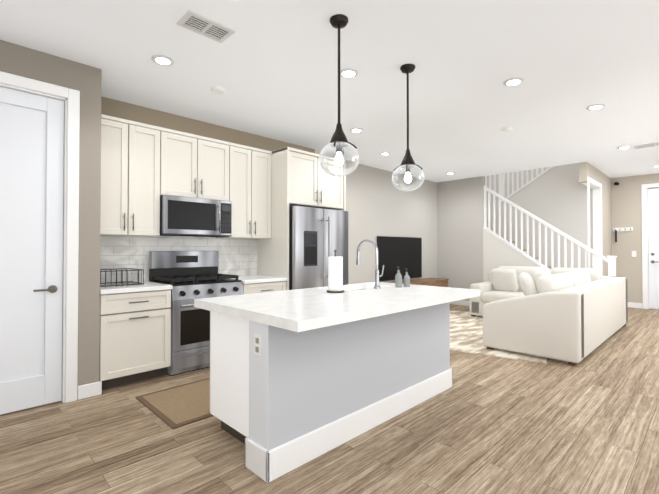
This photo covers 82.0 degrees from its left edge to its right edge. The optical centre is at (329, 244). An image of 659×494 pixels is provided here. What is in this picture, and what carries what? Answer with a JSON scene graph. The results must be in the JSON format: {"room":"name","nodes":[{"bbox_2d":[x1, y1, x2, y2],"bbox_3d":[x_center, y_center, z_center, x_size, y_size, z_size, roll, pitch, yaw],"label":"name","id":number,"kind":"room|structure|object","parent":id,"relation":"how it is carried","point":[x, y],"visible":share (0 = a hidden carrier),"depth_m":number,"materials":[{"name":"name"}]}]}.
{"room":"kitchen","nodes":[
{"label":"kitchen","id":0,"kind":"room"},
{"bbox_2d":[0,40,101,399],"bbox_3d":[-3.322,-0.133,2.111,3.570,2.850,0.120,1,-1,-44],"label":"wall","id":1,"kind":"structure","parent":0,"point":[30,63],"depth_m":3.22,"materials":[{"name":"paint"}]},
{"bbox_2d":[0,87,63,414],"bbox_3d":[-2.524,0.043,2.837,0.878,2.492,0.099,1,-1,-44],"label":"interior door","id":2,"kind":"structure","parent":1,"relation":"in","point":[31,194],"depth_m":3.02,"materials":[{"name":"white wood"}]},
{"bbox_2d":[0,71,79,402],"bbox_3d":[-2.544,-0.001,2.858,1.080,2.605,0.142,1,-1,-44],"label":"door frame","id":3,"kind":"structure","parent":1,"relation":"attached to","point":[70,247],"depth_m":3.15,"materials":[{"name":"white wood"}]},
{"bbox_2d":[101,96,436,283],"bbox_3d":[0.862,-1.444,7.300,9.650,5.600,0.300,1,-1,-44],"label":"wall","id":4,"kind":"structure","parent":0,"point":[378,203],"depth_m":7.18,"materials":[{"name":"beige paint"}]},
{"bbox_2d":[100,114,166,237],"bbox_3d":[-2.104,-0.666,3.922,0.689,1.151,0.346,1,-1,-44],"label":"upper cabinet","id":5,"kind":"object","parent":4,"relation":"attached to","point":[144,167],"depth_m":3.80,"materials":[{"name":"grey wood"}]},
{"bbox_2d":[167,129,230,200],"bbox_3d":[-1.614,-0.877,4.405,0.810,0.716,0.346,1,-1,-44],"label":"upper cabinet","id":6,"kind":"object","parent":4,"relation":"attached to","point":[198,166],"depth_m":4.29,"materials":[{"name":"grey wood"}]},
{"bbox_2d":[160,195,231,236],"bbox_3d":[-1.564,-0.308,4.348,0.800,0.415,0.458,1,-1,-44],"label":"microwave","id":7,"kind":"object","parent":6,"relation":"attached to","point":[189,216],"visible":0.98,"depth_m":4.19,"materials":[{"name":"grey metal"}]},
{"bbox_2d":[211,143,274,241],"bbox_3d":[-1.126,-0.654,4.881,0.683,1.151,0.346,1,-1,-44],"label":"upper cabinet","id":8,"kind":"object","parent":4,"relation":"attached to","point":[252,169],"depth_m":4.79,"materials":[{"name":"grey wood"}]},
{"bbox_2d":[275,147,342,209],"bbox_3d":[-0.390,-0.870,5.389,1.015,0.706,0.657,1,-1,-44],"label":"upper cabinet","id":9,"kind":"object","parent":4,"relation":"attached to","point":[300,180],"depth_m":5.01,"materials":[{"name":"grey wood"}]},
{"bbox_2d":[377,236,421,280],"bbox_3d":[1.487,0.283,7.899,1.550,0.880,0.043,1,-1,-44],"label":"tv","id":10,"kind":"object","parent":4,"relation":"attached to","point":[403,253],"visible":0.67,"depth_m":7.83,"materials":[{"name":"black"}]},
{"bbox_2d":[0,304,658,493],"bbox_3d":[1.906,1.350,3.569,13.340,0.080,7.040,1,-1,-44],"label":"floor","id":11,"kind":"structure","parent":0,"point":[587,424],"depth_m":2.48,"materials":[{"name":"brown wood"}]},
{"bbox_2d":[99,290,170,389],"bbox_3d":[-2.018,0.878,3.769,0.623,0.870,0.657,1,-1,-44],"label":"base cabinet","id":12,"kind":"object","parent":11,"relation":"on","point":[135,329],"depth_m":3.53,"materials":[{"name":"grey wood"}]},
{"bbox_2d":[100,282,172,293],"bbox_3d":[-2.009,0.423,3.766,0.625,0.040,0.682,1,-1,-44],"label":"countertop","id":13,"kind":"structure","parent":12,"relation":"on","point":[130,289],"depth_m":3.55,"materials":[{"name":"white stone"}]},
{"bbox_2d":[100,268,143,286],"bbox_3d":[-2.109,0.324,3.752,0.390,0.154,0.380,1,-1,-44],"label":"dish rack","id":14,"kind":"object","parent":13,"relation":"on","point":[122,282],"visible":0.67,"depth_m":3.72,"materials":[{"name":"grey metal"}]},
{"bbox_2d":[135,378,213,428],"bbox_3d":[-0.777,1.304,3.534,1.680,0.012,0.790,1,-1,-44],"label":"kitchen mat","id":15,"kind":"object","parent":11,"relation":"on","point":[175,407],"visible":0.32,"depth_m":3.09,"materials":[{"name":"brown fabric"}]},
{"bbox_2d":[149,251,243,375],"bbox_3d":[-1.470,0.696,4.239,0.806,1.245,0.724,1,-1,-44],"label":"range","id":16,"kind":"object","parent":11,"relation":"on","point":[189,276],"visible":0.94,"depth_m":3.99,"materials":[{"name":"silver metal"}]},
{"bbox_2d":[242,282,286,294],"bbox_3d":[-0.993,0.890,4.775,0.617,0.870,0.657,1,-1,-44],"label":"base cabinet","id":17,"kind":"object","parent":11,"relation":"on","point":[256,287],"depth_m":4.53,"materials":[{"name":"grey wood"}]},
{"bbox_2d":[230,274,286,285],"bbox_3d":[-0.985,0.435,4.771,0.619,0.040,0.682,1,-1,-44],"label":"countertop","id":18,"kind":"structure","parent":17,"relation":"on","point":[246,279],"depth_m":4.62,"materials":[{"name":"white stone"}]},
{"bbox_2d":[289,206,347,289],"bbox_3d":[-0.318,0.426,5.300,0.981,1.810,0.828,1,-1,-44],"label":"refrigerator","id":19,"kind":"object","parent":11,"relation":"on","point":[318,237],"visible":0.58,"depth_m":4.94,"materials":[{"name":"grey metal"}]},
{"bbox_2d":[194,286,452,482],"bbox_3d":[0.101,0.877,3.072,2.060,0.855,0.852,1,-1,-44],"label":"kitchen island","id":20,"kind":"object","parent":11,"relation":"on","point":[299,377],"depth_m":2.46,"materials":[{"name":"white"}]},
{"bbox_2d":[194,282,479,333],"bbox_3d":[0.179,0.421,3.016,2.075,0.055,1.155,1,-1,-44],"label":"island countertop","id":21,"kind":"structure","parent":20,"relation":"on","point":[310,308],"depth_m":2.53,"materials":[{"name":"white stone"}]},
{"bbox_2d":[327,249,343,292],"bbox_3d":[0.050,0.218,3.147,0.150,0.353,0.150,1,-1,-44],"label":"paper towel","id":22,"kind":"object","parent":21,"relation":"on","point":[335,273],"visible":1,"depth_m":3.10,"materials":[{"name":"white paper"}]},
{"bbox_2d":[356,239,383,288],"bbox_3d":[0.374,0.174,3.477,0.119,0.448,0.254,1,-1,-44],"label":"faucet","id":23,"kind":"object","parent":21,"relation":"on","point":[377,285],"visible":1,"depth_m":3.39,"materials":[{"name":"silver metal"}]},
{"bbox_2d":[395,266,404,286],"bbox_3d":[0.647,0.302,3.551,0.064,0.195,0.063,0,-1,-17],"label":"soap bottle","id":24,"kind":"object","parent":21,"relation":"on","point":[398,279],"depth_m":3.53,"materials":[{"name":"grey"}]},
{"bbox_2d":[405,268,409,286],"bbox_3d":[0.732,0.312,3.592,0.060,0.175,0.059,0,-1,-17],"label":"soap bottle","id":25,"kind":"object","parent":21,"relation":"on","point":[407,279],"depth_m":3.57,"materials":[{"name":"grey"}]},
{"bbox_2d":[387,278,448,286],"bbox_3d":[1.737,1.057,7.813,2.130,0.610,0.470,1,-1,-44],"label":"media console","id":26,"kind":"object","parent":11,"relation":"on","point":[440,282],"visible":0.15,"depth_m":7.99,"materials":[{"name":"brown wood"}]},
{"bbox_2d":[450,310,546,362],"bbox_3d":[2.167,1.336,6.156,2.450,0.012,3.100,0,-1,32],"label":"living room rug","id":27,"kind":"object","parent":11,"relation":"on","point":[466,332],"visible":0.29,"depth_m":5.26,"materials":[{"name":"beige carpet"}]},
{"bbox_2d":[469,266,627,365],"bbox_3d":[3.017,0.833,5.941,3.200,0.989,2.220,1,-1,-44],"label":"sectional sofa","id":28,"kind":"object","parent":27,"relation":"on","point":[572,316],"visible":1,"depth_m":4.56,"materials":[{"name":"white fabric"}]},
{"bbox_2d":[508,241,550,269],"bbox_3d":[4.545,0.113,8.691,2.174,2.520,3.202,1,-1,-44],"label":"staircase","id":29,"kind":"structure","parent":11,"relation":"on","point":[537,259],"depth_m":8.37,"materials":[{"name":"white"}]},
{"bbox_2d":[485,166,553,183],"bbox_3d":[4.394,-2.022,8.797,0.120,1.991,2.877,1,-1,-44],"label":"stair railing","id":30,"kind":"object","parent":29,"relation":"attached to","point":[501,176],"depth_m":8.87,"materials":[{"name":"white wood"}]},
{"bbox_2d":[483,178,616,275],"bbox_3d":[4.178,0.033,7.424,0.150,2.650,2.326,1,-1,-44],"label":"stair railing","id":31,"kind":"object","parent":29,"relation":"attached to","point":[610,261],"depth_m":7.60,"materials":[{"name":"white wood"}]},
{"bbox_2d":[0,0,658,181],"bbox_3d":[1.906,-1.589,3.604,13.340,0.100,7.040,1,-1,-44],"label":"ceiling","id":32,"kind":"structure","parent":0,"point":[270,67],"depth_m":3.36,"materials":[{"name":"paint"}]},
{"bbox_2d":[151,55,173,65],"bbox_3d":[-1.393,-1.538,3.168,0.176,0.012,0.176,1,-1,-44],"label":"recessed light","id":33,"kind":"object","parent":32,"relation":"in","point":[163,60],"visible":1,"depth_m":3.15,"materials":[{"name":"white"}]},
{"bbox_2d":[177,10,235,42],"bbox_3d":[-0.874,-1.544,2.696,0.340,0.012,0.210,1,-1,-44],"label":"ceiling vent","id":34,"kind":"object","parent":32,"relation":"in","point":[195,22],"visible":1,"depth_m":2.69,"materials":[{"name":"white metal"}]},
{"bbox_2d":[211,86,224,93],"bbox_3d":[-1.098,-1.519,3.737,0.130,0.035,0.128,1,-1,-44],"label":"smoke detector","id":35,"kind":"object","parent":32,"relation":"attached to","point":[217,89],"visible":1,"depth_m":3.70,"materials":[{"name":"white plastic"}]},
{"bbox_2d":[319,14,358,176],"bbox_3d":[0.066,-1.010,2.610,0.280,1.083,0.280,1,-1,-44],"label":"pendant light","id":36,"kind":"object","parent":32,"relation":"hanging from","point":[339,142],"visible":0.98,"depth_m":2.58,"materials":[{"name":"clear glass"}]},
{"bbox_2d":[340,68,357,77],"bbox_3d":[0.172,-1.535,3.401,0.176,0.012,0.176,1,-1,-44],"label":"recessed light","id":37,"kind":"object","parent":32,"relation":"in","point":[348,73],"visible":0.98,"depth_m":3.39,"materials":[{"name":"white"}]},
{"bbox_2d":[350,128,362,131],"bbox_3d":[0.357,-1.515,5.025,0.176,0.012,0.176,1,-1,-44],"label":"recessed light","id":38,"kind":"object","parent":32,"relation":"in","point":[356,130],"visible":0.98,"depth_m":5.01,"materials":[{"name":"white"}]},
{"bbox_2d":[392,64,424,191],"bbox_3d":[0.680,-1.002,3.290,0.280,1.083,0.280,1,-1,-44],"label":"pendant light","id":39,"kind":"object","parent":32,"relation":"hanging from","point":[407,163],"visible":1,"depth_m":3.26,"materials":[{"name":"clear glass"}]},
{"bbox_2d":[502,127,512,131],"bbox_3d":[2.326,-1.504,4.961,0.130,0.035,0.128,1,-1,-44],"label":"smoke detector","id":40,"kind":"object","parent":32,"relation":"attached to","point":[506,129],"visible":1,"depth_m":4.92,"materials":[{"name":"white plastic"}]},
{"bbox_2d":[503,77,523,85],"bbox_3d":[1.736,-1.532,3.577,0.176,0.012,0.176,1,-1,-44],"label":"recessed light","id":41,"kind":"object","parent":32,"relation":"in","point":[513,81],"visible":1,"depth_m":3.55,"materials":[{"name":"white"}]},
{"bbox_2d":[586,104,604,109],"bbox_3d":[2.955,-1.525,4.206,0.176,0.012,0.176,1,-1,-44],"label":"recessed light","id":42,"kind":"object","parent":32,"relation":"in","point":[595,106],"visible":0.98,"depth_m":4.20,"materials":[{"name":"white"}]},
{"bbox_2d":[617,146,631,148],"bbox_3d":[4.576,-1.504,5.880,0.176,0.012,0.176,1,-1,-44],"label":"recessed light","id":43,"kind":"object","parent":32,"relation":"in","point":[623,147],"visible":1,"depth_m":5.85,"materials":[{"name":"white"}]},
{"bbox_2d":[633,142,658,148],"bbox_3d":[4.903,-1.507,5.704,0.200,0.012,0.500,1,-1,-44],"label":"ceiling vent","id":44,"kind":"object","parent":32,"relation":"in","point":[646,145],"visible":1,"depth_m":5.76,"materials":[{"name":"white"}]},
{"bbox_2d":[437,176,539,300],"bbox_3d":[3.756,-1.438,7.871,0.120,5.600,3.300,1,-1,-44],"label":"wall","id":45,"kind":"structure","parent":0,"point":[471,250],"depth_m":8.48,"materials":[{"name":"paint"}]},
{"bbox_2d":[450,300,468,305],"bbox_3d":[3.732,1.304,7.765,0.016,0.115,3.330,1,-1,-44],"label":"baseboard","id":46,"kind":"structure","parent":45,"relation":"attached to","point":[460,302],"depth_m":8.53,"materials":[{"name":"white"}]},
{"bbox_2d":[484,163,592,267],"bbox_3d":[4.430,-1.476,8.827,2.820,5.700,3.520,1,-1,-44],"label":"wall","id":47,"kind":"structure","parent":0,"point":[555,196],"depth_m":8.27,"materials":[{"name":"grey paint"}]},
{"bbox_2d":[579,162,611,275],"bbox_3d":[5.438,-0.065,7.697,2.300,2.850,0.120,1,-1,-44],"label":"wall","id":48,"kind":"structure","parent":0,"point":[586,169],"depth_m":7.94,"materials":[{"name":"beige paint"}]},
{"bbox_2d":[581,176,602,275],"bbox_3d":[5.054,0.063,7.305,1.165,2.585,0.142,1,-1,-44],"label":"door frame","id":49,"kind":"structure","parent":48,"relation":"attached to","point":[597,190],"depth_m":7.62,"materials":[{"name":"white wood"}]},
{"bbox_2d":[611,173,658,308],"bbox_3d":[7.674,-0.071,7.146,0.120,2.850,3.800,1,-1,-44],"label":"wall","id":50,"kind":"structure","parent":0,"point":[626,206],"depth_m":8.23,"materials":[{"name":"beige paint"}]},
{"bbox_2d":[613,227,632,241],"bbox_3d":[6.414,-0.212,8.286,0.081,0.320,0.350,1,-1,-44],"label":"hook rail","id":51,"kind":"object","parent":50,"relation":"attached to","point":[623,229],"visible":1,"depth_m":8.33,"materials":[{"name":"white"}]},
{"bbox_2d":[628,302,641,308],"bbox_3d":[6.484,1.310,8.245,0.016,0.115,0.500,1,-1,-44],"label":"baseboard","id":52,"kind":"structure","parent":50,"relation":"attached to","point":[630,304],"depth_m":8.15,"materials":[{"name":"white"}]},
{"bbox_2d":[641,183,658,308],"bbox_3d":[7.039,0.038,7.690,0.022,2.645,1.080,1,-1,-44],"label":"door frame","id":53,"kind":"structure","parent":50,"relation":"attached to","point":[644,187],"depth_m":8.03,"materials":[{"name":"white wood"}]},
{"bbox_2d":[648,188,658,308],"bbox_3d":[7.063,0.083,7.714,0.104,2.532,0.878,1,-1,-44],"label":"front door","id":54,"kind":"structure","parent":50,"relation":"in","point":[653,224],"depth_m":7.97,"materials":[{"name":"white wood"}]}
]}

